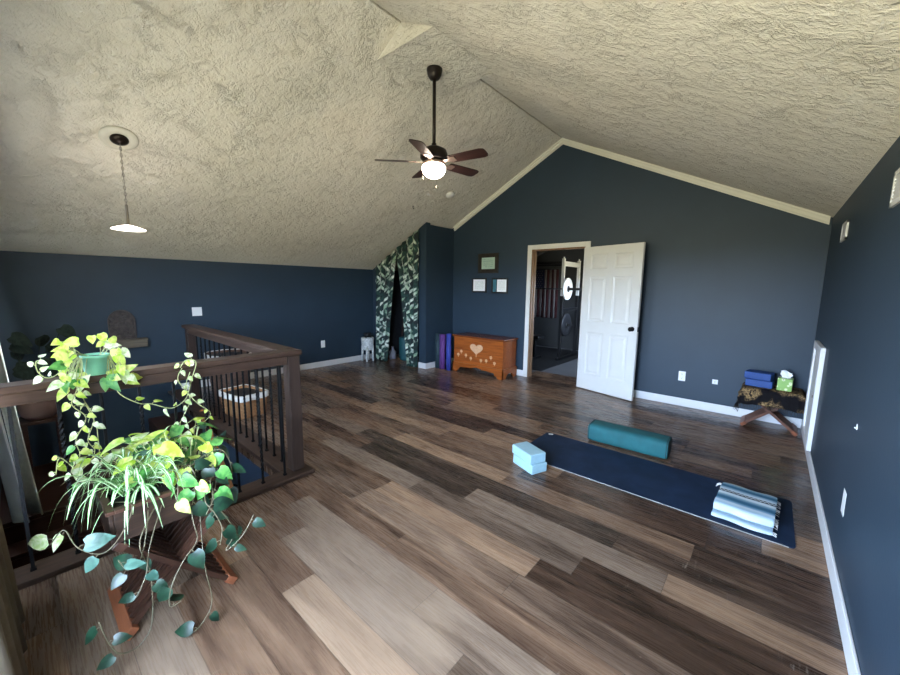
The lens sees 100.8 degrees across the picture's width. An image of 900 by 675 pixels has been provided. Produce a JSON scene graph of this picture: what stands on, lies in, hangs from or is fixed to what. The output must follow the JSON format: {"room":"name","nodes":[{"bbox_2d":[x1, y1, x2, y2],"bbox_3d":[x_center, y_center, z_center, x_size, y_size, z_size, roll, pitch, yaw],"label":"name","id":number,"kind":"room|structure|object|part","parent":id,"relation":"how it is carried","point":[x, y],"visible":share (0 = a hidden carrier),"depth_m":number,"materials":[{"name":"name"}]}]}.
{"room":"exercise studio","nodes":[
{"label":"exercise studio","id":0,"kind":"room"},
{"bbox_2d":[0,251,400,468],"bbox_3d":[-2.977,1.054,6.022,0.100,4.510,5.718,7,10,40],"label":"wall","id":1,"kind":"structure","parent":0,"point":[298,307],"depth_m":4.81,"materials":[{"name":"blue paint"}]},
{"bbox_2d":[99,337,147,349],"bbox_3d":[-3.977,0.076,4.545,0.100,0.105,0.450,7,10,40],"label":"wall ledge","id":2,"kind":"object","parent":1,"relation":"attached to","point":[138,342],"visible":0.64,"depth_m":4.57,"materials":[{"name":"brown wood"}]},
{"bbox_2d":[107,310,136,339],"bbox_3d":[-3.986,-0.155,4.524,0.033,0.366,0.260,7,10,40],"label":"plaque","id":3,"kind":"object","parent":2,"relation":"on","point":[122,325],"visible":1,"depth_m":4.52,"materials":[{"name":"grey stone"}]},
{"bbox_2d":[192,307,201,315],"bbox_3d":[-3.494,-0.359,5.137,0.018,0.120,0.118,7,10,40],"label":"light switch","id":4,"kind":"object","parent":1,"relation":"attached to","point":[196,311],"visible":1,"depth_m":5.13,"materials":[{"name":"plastic"}]},
{"bbox_2d":[181,353,371,389],"bbox_3d":[-2.605,0.521,6.289,0.012,0.099,3.227,7,10,40],"label":"baseboard","id":5,"kind":"structure","parent":1,"relation":"attached to","point":[353,358],"depth_m":6.55,"materials":[{"name":"white paint"}]},
{"bbox_2d":[182,409,268,487],"bbox_3d":[-2.367,2.231,4.191,3.420,2.190,0.100,7,10,40],"label":"wall","id":6,"kind":"structure","parent":0,"point":[253,471],"depth_m":3.80,"materials":[{"name":"paint"}]},
{"bbox_2d":[0,412,224,569],"bbox_3d":[-3.017,2.155,3.603,3.170,1.835,1.610,7,10,40],"label":"staircase","id":7,"kind":"structure","parent":6,"relation":"attached to","point":[52,492],"depth_m":3.41,"materials":[{"name":"brown wood"}]},
{"bbox_2d":[19,413,65,479],"bbox_3d":[-4.243,1.138,3.900,0.300,0.629,0.300,7,10,40],"label":"pedestal","id":8,"kind":"object","parent":7,"relation":"on","point":[24,423],"visible":0.49,"depth_m":3.75,"materials":[{"name":"brown wood"}]},
{"bbox_3d":[-4.231,1.176,3.734,0.040,0.599,0.040,7,10,40],"label":"leg","id":9,"kind":"part","parent":8,"relation":"part of","materials":[{"name":"brown wood"}]},
{"bbox_2d":[7,324,75,420],"bbox_3d":[-4.189,0.333,3.908,0.493,0.962,0.536,7,10,40],"label":"houseplant","id":10,"kind":"object","parent":8,"relation":"on","point":[20,343],"visible":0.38,"depth_m":3.73,"materials":[{"name":"plant"}]},
{"bbox_3d":[-4.238,0.721,3.843,0.300,0.210,0.300,7,10,40],"label":"pot","id":11,"kind":"part","parent":10,"relation":"part of","materials":[{"name":"ceramic"}]},
{"bbox_3d":[-4.256,1.129,4.070,0.040,0.599,0.040,7,10,40],"label":"leg","id":12,"kind":"part","parent":8,"relation":"part of","materials":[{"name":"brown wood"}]},
{"bbox_3d":[-4.074,1.153,3.915,0.040,0.599,0.040,7,10,40],"label":"leg","id":13,"kind":"part","parent":8,"relation":"part of","materials":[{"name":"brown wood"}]},
{"bbox_2d":[200,409,237,488],"bbox_3d":[-2.244,1.507,3.853,1.512,1.260,0.115,7,10,40],"label":"stair handrail","id":14,"kind":"object","parent":6,"relation":"attached to","point":[231,484],"visible":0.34,"depth_m":3.92,"materials":[{"name":"orange wood"}]},
{"bbox_2d":[388,270,418,356],"bbox_3d":[-0.739,-0.780,7.235,1.361,2.464,0.619,7,10,40],"label":"wall","id":15,"kind":"structure","parent":0,"point":[396,322],"depth_m":7.83,"materials":[{"name":"paint"}]},
{"bbox_2d":[373,222,453,362],"bbox_3d":[-0.733,-0.806,7.161,1.463,2.537,0.721,7,10,40],"label":"wall","id":16,"kind":"structure","parent":0,"point":[436,243],"depth_m":6.60,"materials":[{"name":"blue paint"}]},
{"bbox_2d":[375,250,395,360],"bbox_3d":[-1.240,-0.588,7.066,0.601,2.096,0.072,7,10,40],"label":"curtain","id":17,"kind":"object","parent":16,"relation":"hanging from","point":[385,271],"visible":1,"depth_m":7.09,"materials":[{"name":"fabric"}]},
{"bbox_2d":[396,229,418,366],"bbox_3d":[-0.777,-0.682,6.651,0.583,2.406,0.073,7,10,40],"label":"curtain","id":18,"kind":"object","parent":16,"relation":"hanging from","point":[407,253],"visible":1,"depth_m":6.60,"materials":[{"name":"fabric"}]},
{"bbox_2d":[418,358,451,368],"bbox_3d":[-0.259,0.465,6.900,0.186,0.099,0.732,7,10,40],"label":"baseboard","id":19,"kind":"structure","parent":16,"relation":"attached to","point":[431,364],"depth_m":6.65,"materials":[{"name":"white paint"}]},
{"bbox_2d":[19,345,847,674],"bbox_3d":[0.539,0.896,5.117,6.563,0.252,8.980,7,10,40],"label":"floor","id":20,"kind":"structure","parent":0,"point":[416,542],"depth_m":1.98,"materials":[{"name":"brown wood"}]},
{"bbox_2d":[0,324,314,590],"bbox_3d":[-2.884,0.565,3.328,3.405,1.135,1.665,7,10,40],"label":"stair railing","id":21,"kind":"object","parent":20,"relation":"on","point":[289,466],"visible":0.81,"depth_m":2.63,"materials":[{"name":"brown wood"}]},
{"bbox_2d":[79,352,109,375],"bbox_3d":[-1.855,0.140,1.950,0.118,0.105,0.118,7,10,40],"label":"pot","id":22,"kind":"object","parent":21,"relation":"on","point":[98,363],"depth_m":1.92,"materials":[{"name":"green ceramic"}]},
{"bbox_2d":[27,332,213,490],"bbox_3d":[-1.729,0.373,2.032,0.248,0.824,0.716,7,10,40],"label":"pothos","id":23,"kind":"object","parent":21,"relation":"on","point":[93,364],"visible":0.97,"depth_m":1.87,"materials":[{"name":"green plant"}]},
{"bbox_3d":[-1.703,0.234,2.154,0.085,0.058,1.508,7,10,40],"label":"rail","id":24,"kind":"part","parent":21,"relation":"part of","materials":[{"name":"brown wood"}]},
{"bbox_3d":[-1.673,0.180,2.196,0.125,0.036,1.620,7,10,40],"label":"rail","id":25,"kind":"part","parent":21,"relation":"part of","materials":[{"name":"brown wood"}]},
{"bbox_3d":[-1.663,1.177,2.344,0.165,0.158,1.665,7,10,40],"label":"board","id":26,"kind":"part","parent":21,"relation":"part of","materials":[{"name":"brown wood"}]},
{"bbox_3d":[-3.031,0.328,4.394,0.088,0.885,0.088,7,10,40],"label":"newel post","id":27,"kind":"part","parent":21,"relation":"part of","materials":[{"name":"brown wood"}]},
{"bbox_3d":[-2.103,0.037,3.550,2.338,0.058,0.080,7,10,40],"label":"rail","id":28,"kind":"part","parent":21,"relation":"part of","materials":[{"name":"brown wood"}]},
{"bbox_3d":[-2.423,0.962,3.956,3.370,0.188,0.195,7,10,40],"label":"board","id":29,"kind":"part","parent":21,"relation":"part of","materials":[{"name":"brown wood"}]},
{"bbox_3d":[-2.153,-0.017,3.583,2.429,0.036,0.135,7,10,40],"label":"rail","id":30,"kind":"part","parent":21,"relation":"part of","materials":[{"name":"brown wood"}]},
{"bbox_3d":[-1.183,0.567,2.818,0.088,0.885,0.088,7,10,40],"label":"newel post","id":31,"kind":"part","parent":21,"relation":"part of","materials":[{"name":"brown wood"}]},
{"bbox_2d":[98,488,237,640],"bbox_3d":[-1.325,0.989,1.763,0.375,0.443,0.435,7,10,40],"label":"plant stand","id":32,"kind":"object","parent":20,"relation":"on","point":[170,544],"visible":0.59,"depth_m":1.69,"materials":[{"name":"brown wood"}]},
{"bbox_2d":[28,417,265,670],"bbox_3d":[-1.330,0.822,1.659,0.654,0.779,0.712,7,10,40],"label":"plants","id":33,"kind":"object","parent":32,"relation":"on","point":[134,498],"visible":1,"depth_m":1.56,"materials":[{"name":"green plant"}]},
{"bbox_2d":[204,349,250,404],"bbox_3d":[-2.761,0.485,4.672,0.566,0.606,0.481,7,10,40],"label":"wicker hamper","id":34,"kind":"object","parent":20,"relation":"on","point":[226,350],"visible":0.29,"depth_m":4.53,"materials":[{"name":"wicker"}]},
{"bbox_2d":[218,384,268,419],"bbox_3d":[-2.334,0.725,4.218,0.496,0.266,0.347,6,9,32],"label":"laundry basket","id":35,"kind":"object","parent":20,"relation":"on","point":[253,394],"visible":0.56,"depth_m":4.11,"materials":[{"name":"orange wicker"}]},
{"bbox_2d":[361,337,373,361],"bbox_3d":[-1.597,0.224,7.220,0.250,0.461,0.250,7,10,40],"label":"stool","id":36,"kind":"object","parent":20,"relation":"on","point":[367,343],"visible":0.97,"depth_m":7.13,"materials":[{"name":"white wood"}]},
{"bbox_3d":[-1.692,0.303,7.224,0.051,0.301,0.051,7,10,40],"label":"leg","id":37,"kind":"part","parent":36,"relation":"part of","materials":[{"name":"white wood"}]},
{"bbox_3d":[-1.591,0.316,7.137,0.051,0.301,0.051,7,10,40],"label":"leg","id":38,"kind":"part","parent":36,"relation":"part of","materials":[{"name":"white wood"}]},
{"bbox_2d":[362,332,372,337],"bbox_3d":[-1.595,-0.048,7.179,0.244,0.098,0.227,7,10,40],"label":"houseplant","id":39,"kind":"object","parent":36,"relation":"on","point":[366,335],"visible":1,"depth_m":7.13,"materials":[{"name":"green plant"}]},
{"bbox_2d":[361,337,373,350],"bbox_3d":[-1.595,0.117,7.206,0.250,0.245,0.250,7,10,40],"label":"bowl","id":40,"kind":"object","parent":36,"relation":"on","point":[367,343],"depth_m":7.12,"materials":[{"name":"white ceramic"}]},
{"bbox_2d":[389,346,395,358],"bbox_3d":[-1.146,0.302,7.451,0.140,0.250,0.140,7,10,40],"label":"jug","id":41,"kind":"object","parent":20,"relation":"on","point":[392,354],"visible":1,"depth_m":7.41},
{"bbox_2d":[399,336,405,360],"bbox_3d":[-0.884,0.217,7.358,0.240,0.450,0.240,7,10,40],"label":"storage bin","id":42,"kind":"object","parent":20,"relation":"on","point":[402,351],"visible":0.64,"depth_m":7.26,"materials":[{"name":"teal plastic"}]},
{"bbox_2d":[435,333,440,367],"bbox_3d":[-0.210,0.236,6.679,0.111,0.615,0.107,7,10,40],"label":"yoga mat","id":43,"kind":"object","parent":20,"relation":"on","point":[437,335],"visible":0.87,"depth_m":6.63,"materials":[{"name":"rubber"}]},
{"bbox_2d":[439,334,445,368],"bbox_3d":[-0.127,0.250,6.582,0.117,0.615,0.113,7,10,40],"label":"yoga mat","id":44,"kind":"object","parent":20,"relation":"on","point":[442,359],"visible":1,"depth_m":6.54,"materials":[{"name":"purple rubber"}]},
{"bbox_2d":[446,333,451,369],"bbox_3d":[-0.019,0.252,6.489,0.097,0.640,0.093,7,10,40],"label":"yoga mat","id":45,"kind":"object","parent":20,"relation":"on","point":[448,335],"visible":1,"depth_m":6.45,"materials":[{"name":"blue rubber"}]},
{"bbox_2d":[452,332,517,379],"bbox_3d":[0.573,0.289,6.291,1.054,0.635,0.435,7,10,40],"label":"wooden chest","id":46,"kind":"object","parent":20,"relation":"on","point":[495,354],"visible":1,"depth_m":6.07,"materials":[{"name":"brown wood"}]},
{"bbox_3d":[0.577,-0.011,6.249,1.054,0.028,0.435,7,10,40],"label":"lid","id":47,"kind":"part","parent":46,"relation":"part of","materials":[{"name":"brown wood"}]},
{"bbox_2d":[513,454,546,474],"bbox_3d":[0.651,1.019,3.042,0.152,0.076,0.245,-3,9,-27],"label":"block","id":48,"kind":"object","parent":20,"relation":"on","point":[540,467],"visible":0.74,"depth_m":2.95,"materials":[{"name":"blue plastic"}]},
{"bbox_2d":[512,441,545,464],"bbox_3d":[0.643,0.941,3.046,0.152,0.076,0.245,-3,9,-26],"label":"block","id":49,"kind":"object","parent":48,"relation":"on","point":[526,451],"visible":1,"depth_m":2.98,"materials":[{"name":"blue plastic"}]},
{"bbox_2d":[532,346,577,370],"bbox_3d":[1.648,0.373,8.066,1.950,0.012,2.400,7,10,40],"label":"rubber floor mat","id":50,"kind":"object","parent":20,"relation":"on","point":[548,355],"visible":0.29,"depth_m":7.63,"materials":[{"name":"black rubber"}]},
{"bbox_2d":[532,334,543,359],"bbox_3d":[1.327,0.144,7.849,1.300,0.490,0.500,7,10,40],"label":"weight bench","id":51,"kind":"object","parent":50,"relation":"on","point":[535,336],"visible":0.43,"depth_m":7.49,"materials":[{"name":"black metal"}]},
{"bbox_3d":[1.706,0.208,7.529,0.050,0.380,0.060,7,10,40],"label":"leg","id":52,"kind":"part","parent":51,"relation":"part of","materials":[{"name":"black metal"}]},
{"bbox_2d":[536,257,580,360],"bbox_3d":[2.018,-0.645,7.981,1.175,2.035,0.950,7,10,40],"label":"power rack","id":53,"kind":"object","parent":50,"relation":"on","point":[563,263],"visible":0.56,"depth_m":7.54,"materials":[{"name":"white metal"}]},
{"bbox_2d":[535,288,581,290],"bbox_3d":[1.723,-1.002,7.613,1.980,0.048,0.048,7,10,40],"label":"barbell","id":54,"kind":"object","parent":53,"relation":"on","point":[535,288],"visible":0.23,"depth_m":7.24,"materials":[{"name":"black metal"}]},
{"bbox_2d":[562,278,572,299],"bbox_3d":[2.261,-0.932,7.154,0.042,0.420,0.420,7,10,40],"label":"weight plate","id":55,"kind":"object","parent":54,"relation":"on","point":[567,283],"visible":0.95,"depth_m":7.10,"materials":[{"name":"white metal"}]},
{"bbox_3d":[2.351,-0.248,7.403,0.150,0.044,0.044,7,10,40],"label":"peg","id":56,"kind":"object","parent":53,"relation":"attached to","visible":0},
{"bbox_2d":[560,313,570,335],"bbox_3d":[2.317,-0.253,7.431,0.042,0.460,0.460,7,10,40],"label":"weight plate","id":57,"kind":"object","parent":56,"relation":"hanging from","point":[566,319],"visible":0.97,"depth_m":7.38,"materials":[{"name":"black metal"}]},
{"bbox_2d":[588,419,671,458],"bbox_3d":[1.648,0.929,3.444,0.682,0.168,0.230,7,10,38],"label":"bolster","id":58,"kind":"object","parent":20,"relation":"on","point":[658,445],"visible":1,"depth_m":3.35,"materials":[{"name":"teal fabric"}]},
{"bbox_2d":[531,432,795,548],"bbox_3d":[1.471,1.079,2.936,1.831,0.006,0.644,7,10,40],"label":"yoga mat","id":59,"kind":"object","parent":20,"relation":"on","point":[685,491],"visible":0.85,"depth_m":2.86,"materials":[{"name":"rubber"}]},
{"bbox_2d":[711,482,780,536],"bbox_3d":[1.931,1.100,2.447,0.356,0.095,0.438,8,11,43],"label":"folded blanket","id":60,"kind":"object","parent":59,"relation":"on","point":[749,509],"visible":1,"depth_m":2.36,"materials":[{"name":"fabric"}]},
{"bbox_2d":[740,405,797,435],"bbox_3d":[3.410,0.763,3.967,0.466,0.402,0.300,7,10,40],"label":"folding table","id":61,"kind":"object","parent":20,"relation":"on","point":[780,418],"visible":0.62,"depth_m":3.92,"materials":[{"name":"brown wood"}]},
{"bbox_2d":[733,382,805,422],"bbox_3d":[3.384,0.666,3.949,0.576,0.274,0.439,7,10,40],"label":"patterned shawl","id":62,"kind":"object","parent":61,"relation":"on","point":[794,401],"visible":0.77,"depth_m":3.81,"materials":[{"name":"black fabric"}]},
{"bbox_2d":[745,378,774,388],"bbox_3d":[3.321,0.482,3.990,0.150,0.076,0.225,-6,10,-41],"label":"block","id":63,"kind":"object","parent":62,"relation":"on","point":[748,381],"visible":0.86,"depth_m":3.93,"materials":[{"name":"blue plastic"}]},
{"bbox_2d":[744,369,774,381],"bbox_3d":[3.320,0.405,3.994,0.150,0.076,0.225,-5,10,-37],"label":"block","id":64,"kind":"object","parent":63,"relation":"on","point":[753,374],"visible":1,"depth_m":3.95,"materials":[{"name":"blue plastic"}]},
{"bbox_2d":[776,370,793,391],"bbox_3d":[3.460,0.441,3.837,0.116,0.204,0.116,-7,11,-43],"label":"tissue box","id":65,"kind":"object","parent":62,"relation":"on","point":[784,383],"visible":1,"depth_m":3.81,"materials":[{"name":"cardboard"}]},
{"bbox_2d":[0,0,899,270],"bbox_3d":[-0.460,-1.776,3.540,6.663,2.088,5.918,7,10,40],"label":"ceiling","id":66,"kind":"structure","parent":0,"point":[260,127],"depth_m":2.98,"materials":[{"name":"beige paint"}]},
{"bbox_2d":[98,126,145,231],"bbox_3d":[-2.765,-1.322,3.155,0.249,0.816,0.260,7,10,40],"label":"pendant lamp","id":67,"kind":"object","parent":66,"relation":"hanging from","point":[116,137],"visible":1,"depth_m":3.12,"materials":[{"name":"paint"}]},
{"bbox_3d":[-2.758,-1.372,3.142,0.015,0.504,0.015,0,8,-4],"label":"chain","id":68,"kind":"part","parent":67,"relation":"part of","materials":[{"name":"silver metal"}]},
{"bbox_3d":[-2.763,-0.939,3.202,0.232,0.044,0.232,7,10,40],"label":"lamp shade","id":69,"kind":"part","parent":67,"relation":"part of","materials":[{"name":"white glass"}]},
{"bbox_2d":[374,65,487,188],"bbox_3d":[-0.118,-1.903,3.443,1.044,1.058,1.044,7,10,40],"label":"ceiling fan","id":70,"kind":"object","parent":66,"relation":"hanging from","point":[434,157],"visible":1,"depth_m":3.38,"materials":[{"name":"brown wood"}]},
{"bbox_3d":[-0.507,-1.637,3.450,0.375,0.035,0.130,0,8,-4],"label":"blade","id":71,"kind":"part","parent":70,"relation":"part of","materials":[{"name":"brown wood"}]},
{"bbox_3d":[-0.286,-1.683,3.805,0.130,0.035,0.375,-3,8,-22],"label":"blade","id":72,"kind":"part","parent":70,"relation":"part of","materials":[{"name":"brown wood"}]},
{"bbox_3d":[-0.236,-1.590,3.133,0.130,0.035,0.375,3,8,14],"label":"blade","id":73,"kind":"part","parent":70,"relation":"part of","materials":[{"name":"brown wood"}]},
{"bbox_3d":[-0.152,-1.550,3.489,0.224,0.113,0.224,7,10,40],"label":"lamp shade","id":74,"kind":"part","parent":70,"relation":"part of","materials":[{"name":"white glass"}]},
{"bbox_3d":[0.122,-1.665,3.706,0.375,0.035,0.130,-6,10,-40],"label":"blade","id":75,"kind":"part","parent":70,"relation":"part of","materials":[{"name":"brown wood"}]},
{"bbox_3d":[0.153,-1.607,3.291,0.375,0.035,0.130,6,9,31],"label":"blade","id":76,"kind":"part","parent":70,"relation":"part of","materials":[{"name":"brown wood"}]},
{"bbox_2d":[446,191,454,198],"bbox_3d":[0.004,-2.176,5.683,0.133,0.090,0.140,7,10,40],"label":"smoke detector","id":77,"kind":"object","parent":66,"relation":"attached to","point":[450,194],"visible":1,"depth_m":5.64,"materials":[{"name":"plastic"}]},
{"bbox_2d":[537,251,546,255],"bbox_3d":[1.911,-1.732,7.475,4.300,0.850,3.142,7,10,40],"label":"ceiling","id":78,"kind":"structure","parent":0,"point":[538,252],"depth_m":8.97,"materials":[{"name":"paint"}]},
{"bbox_2d":[533,249,584,349],"bbox_3d":[1.903,-1.163,7.551,4.300,3.200,3.147,7,10,40],"label":"wall","id":79,"kind":"structure","parent":0,"point":[548,327],"depth_m":8.87,"materials":[{"name":"paint"}]},
{"bbox_2d":[534,269,560,317],"bbox_3d":[2.284,-1.089,9.171,0.900,1.182,0.031,7,10,40],"label":"flag","id":80,"kind":"object","parent":79,"relation":"attached to","point":[546,300],"visible":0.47,"depth_m":9.11,"materials":[{"name":"multicoloured fabric"}]},
{"bbox_2d":[452,145,832,418],"bbox_3d":[1.403,-1.127,5.823,6.563,3.590,0.120,7,10,40],"label":"wall","id":81,"kind":"structure","parent":0,"point":[732,285],"depth_m":4.59,"materials":[{"name":"blue paint"}]},
{"bbox_2d":[472,278,486,292],"bbox_3d":[0.512,-0.916,6.528,0.313,0.254,0.022,7,10,40],"label":"framed certificate","id":82,"kind":"object","parent":81,"relation":"attached to","point":[479,285],"visible":1,"depth_m":6.52,"materials":[{"name":"paper"}]},
{"bbox_2d":[452,358,522,375],"bbox_3d":[0.624,0.514,6.619,1.523,0.099,0.012,7,10,40],"label":"baseboard","id":83,"kind":"structure","parent":81,"relation":"attached to","point":[519,372],"depth_m":6.17,"materials":[{"name":"white paint"}]},
{"bbox_2d":[478,253,498,272],"bbox_3d":[0.652,-1.268,6.361,0.415,0.332,0.022,7,10,40],"label":"framed certificate","id":84,"kind":"object","parent":81,"relation":"attached to","point":[487,262],"visible":1,"depth_m":6.35,"materials":[{"name":"green paper"}]},
{"bbox_2d":[491,278,507,293],"bbox_3d":[0.833,-0.871,6.255,0.323,0.258,0.022,7,10,40],"label":"framed certificate","id":85,"kind":"object","parent":81,"relation":"attached to","point":[498,285],"visible":1,"depth_m":6.25,"materials":[{"name":"paper"}]},
{"bbox_2d":[523,241,590,376],"bbox_3d":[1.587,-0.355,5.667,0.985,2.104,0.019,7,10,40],"label":"door frame","id":86,"kind":"structure","parent":81,"relation":"in","point":[585,243],"depth_m":5.87,"materials":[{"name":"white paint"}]},
{"bbox_2d":[576,242,645,400],"bbox_3d":[2.123,-0.222,5.030,0.155,2.005,0.859,-5,9,-34],"label":"door","id":87,"kind":"structure","parent":86,"relation":"attached to","point":[612,274],"depth_m":4.98,"materials":[{"name":"white paint"}]},
{"bbox_2d":[453,138,830,230],"bbox_3d":[1.917,-2.079,5.148,4.860,1.465,0.039,7,10,40],"label":"crown molding","id":88,"kind":"structure","parent":81,"relation":"attached to","point":[789,208],"depth_m":4.56,"materials":[{"name":"beige paint"}]},
{"bbox_2d":[678,371,685,380],"bbox_3d":[2.893,0.481,4.644,0.075,0.120,0.010,7,10,40],"label":"wall outlet","id":89,"kind":"object","parent":81,"relation":"attached to","point":[682,374],"visible":1,"depth_m":4.64,"materials":[{"name":"plastic"}]},
{"bbox_2d":[633,390,801,427],"bbox_3d":[2.850,0.803,4.720,2.367,0.099,0.012,7,10,40],"label":"baseboard","id":90,"kind":"structure","parent":81,"relation":"attached to","point":[728,410],"depth_m":4.50,"materials":[{"name":"white paint"}]},
{"bbox_2d":[810,136,899,674],"bbox_3d":[1.935,0.145,1.636,0.100,2.222,5.718,7,10,40],"label":"wall","id":91,"kind":"structure","parent":0,"point":[858,325],"depth_m":1.74,"materials":[{"name":"blue paint"}]},
{"bbox_2d":[802,340,825,450],"bbox_3d":[3.252,0.496,3.339,0.034,0.885,0.630,7,10,40],"label":"access hatch","id":92,"kind":"object","parent":91,"relation":"attached to","point":[819,351],"visible":1,"depth_m":3.17,"materials":[{"name":"white paint"}]},
{"bbox_3d":[3.258,0.499,3.334,0.018,0.756,0.496,7,10,40],"label":"hatch panel","id":93,"kind":"part","parent":92,"relation":"part of","materials":[{"name":"white paint"}]},
{"bbox_2d":[801,420,860,674],"bbox_3d":[1.908,1.186,1.850,0.012,0.099,5.602,7,10,40],"label":"baseboard","id":94,"kind":"structure","parent":91,"relation":"attached to","point":[852,663],"depth_m":1.78,"materials":[{"name":"white paint"}]},
{"bbox_2d":[841,488,846,516],"bbox_3d":[1.990,0.834,1.877,0.010,0.125,0.085,7,10,40],"label":"wall outlet","id":95,"kind":"object","parent":91,"relation":"attached to","point":[844,492],"visible":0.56,"depth_m":1.87,"materials":[{"name":"plastic"}]},
{"bbox_2d":[840,220,849,242],"bbox_3d":[3.016,-0.810,2.846,0.012,0.140,0.270,7,10,40],"label":"air vent","id":96,"kind":"object","parent":91,"relation":"in","point":[845,225],"visible":1,"depth_m":2.81,"materials":[{"name":"white metal"}]},
{"bbox_2d":[889,168,899,207],"bbox_3d":[1.907,-0.650,1.571,0.012,0.155,0.295,7,10,40],"label":"air vent","id":97,"kind":"object","parent":91,"relation":"in","point":[895,193],"visible":1,"depth_m":1.64,"materials":[{"name":"white metal"}]},
{"bbox_3d":[-2.361,0.758,1.696,6.563,6.289,0.120,7,10,40],"label":"wall","id":98,"kind":"structure","parent":0,"visible":0},
{"bbox_2d":[0,518,28,674],"bbox_3d":[-1.608,0.196,1.185,0.872,2.140,0.170,7,10,40],"label":"curtain","id":99,"kind":"object","parent":98,"relation":"hanging from","point":[13,645],"visible":1,"depth_m":1.31,"materials":[{"name":"brown fabric"}]},
{"bbox_2d":[0,412,29,522],"bbox_3d":[-3.273,0.358,2.646,0.603,1.901,0.193,7,10,40],"label":"sheer curtain","id":100,"kind":"object","parent":98,"relation":"hanging from","point":[8,474],"visible":0.91,"depth_m":2.60,"materials":[{"name":"fabric"}]},
{"bbox_2d":[0,345,42,514],"bbox_3d":[-3.910,0.301,3.261,1.172,2.370,0.218,7,10,40],"label":"window curtain","id":101,"kind":"object","parent":98,"relation":"hanging from","point":[33,505],"visible":0.66,"depth_m":3.05,"materials":[{"name":"grey fabric"}]}
]}

